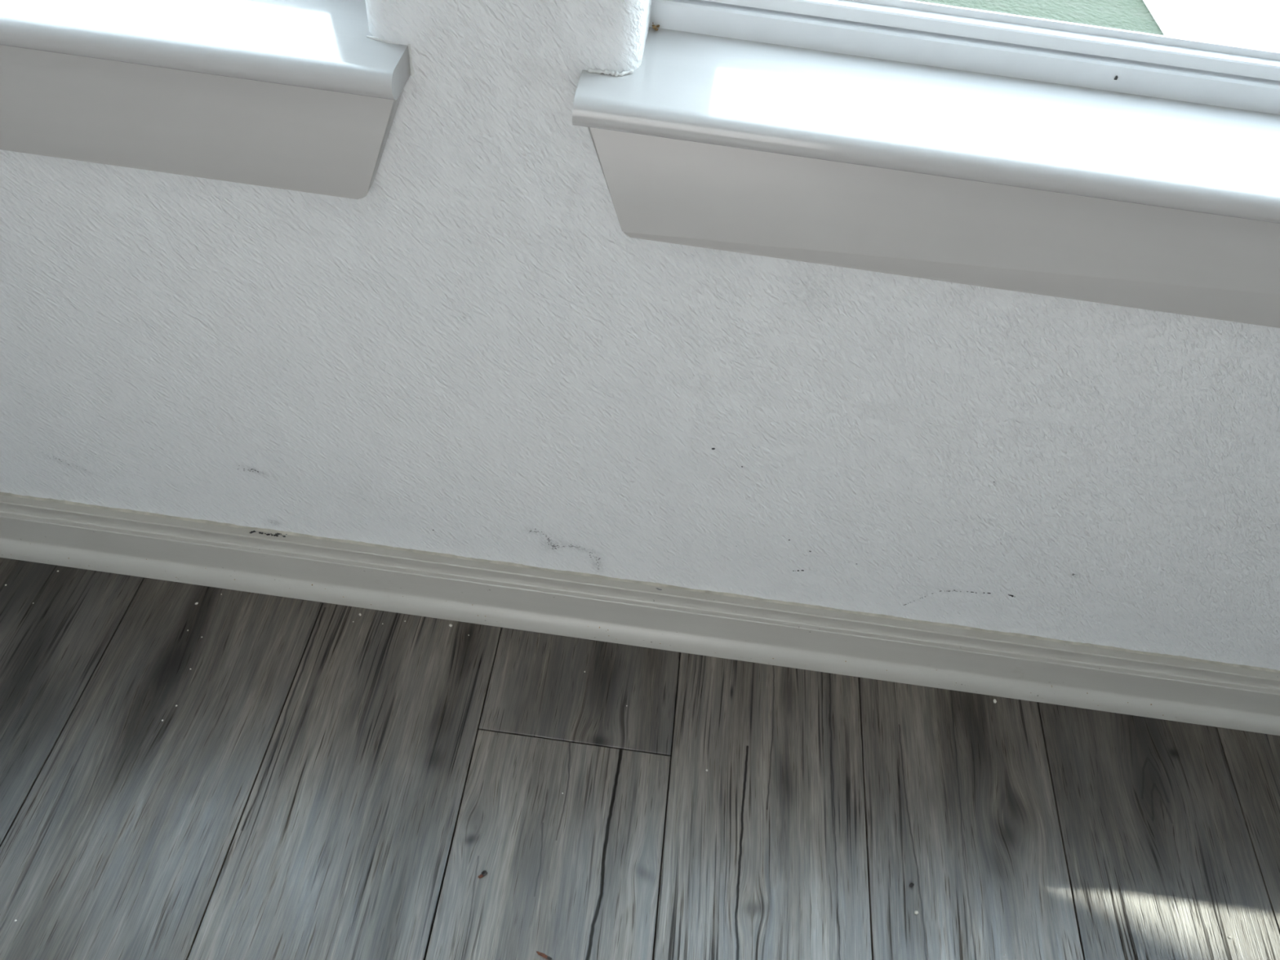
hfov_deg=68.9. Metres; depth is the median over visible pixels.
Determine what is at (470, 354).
wall
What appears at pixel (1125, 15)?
lawn
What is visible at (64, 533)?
baseboard
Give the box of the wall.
[0,0,1279,671]
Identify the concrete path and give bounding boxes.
[1142,0,1279,51]
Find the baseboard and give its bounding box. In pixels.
[0,492,1279,735]
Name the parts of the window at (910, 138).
sill, frame sill, sash rail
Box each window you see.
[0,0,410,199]
[572,0,1279,328]
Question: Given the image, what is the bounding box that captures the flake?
[477,870,487,878]
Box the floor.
[0,557,1279,959]
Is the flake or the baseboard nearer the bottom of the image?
the flake
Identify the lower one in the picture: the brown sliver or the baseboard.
the brown sliver
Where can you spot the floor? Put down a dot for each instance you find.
(319, 784)
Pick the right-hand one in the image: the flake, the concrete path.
the concrete path
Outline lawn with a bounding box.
[913,0,1164,35]
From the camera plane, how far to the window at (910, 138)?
0.52 m
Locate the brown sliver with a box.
[536,951,552,959]
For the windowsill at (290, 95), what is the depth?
0.52 m

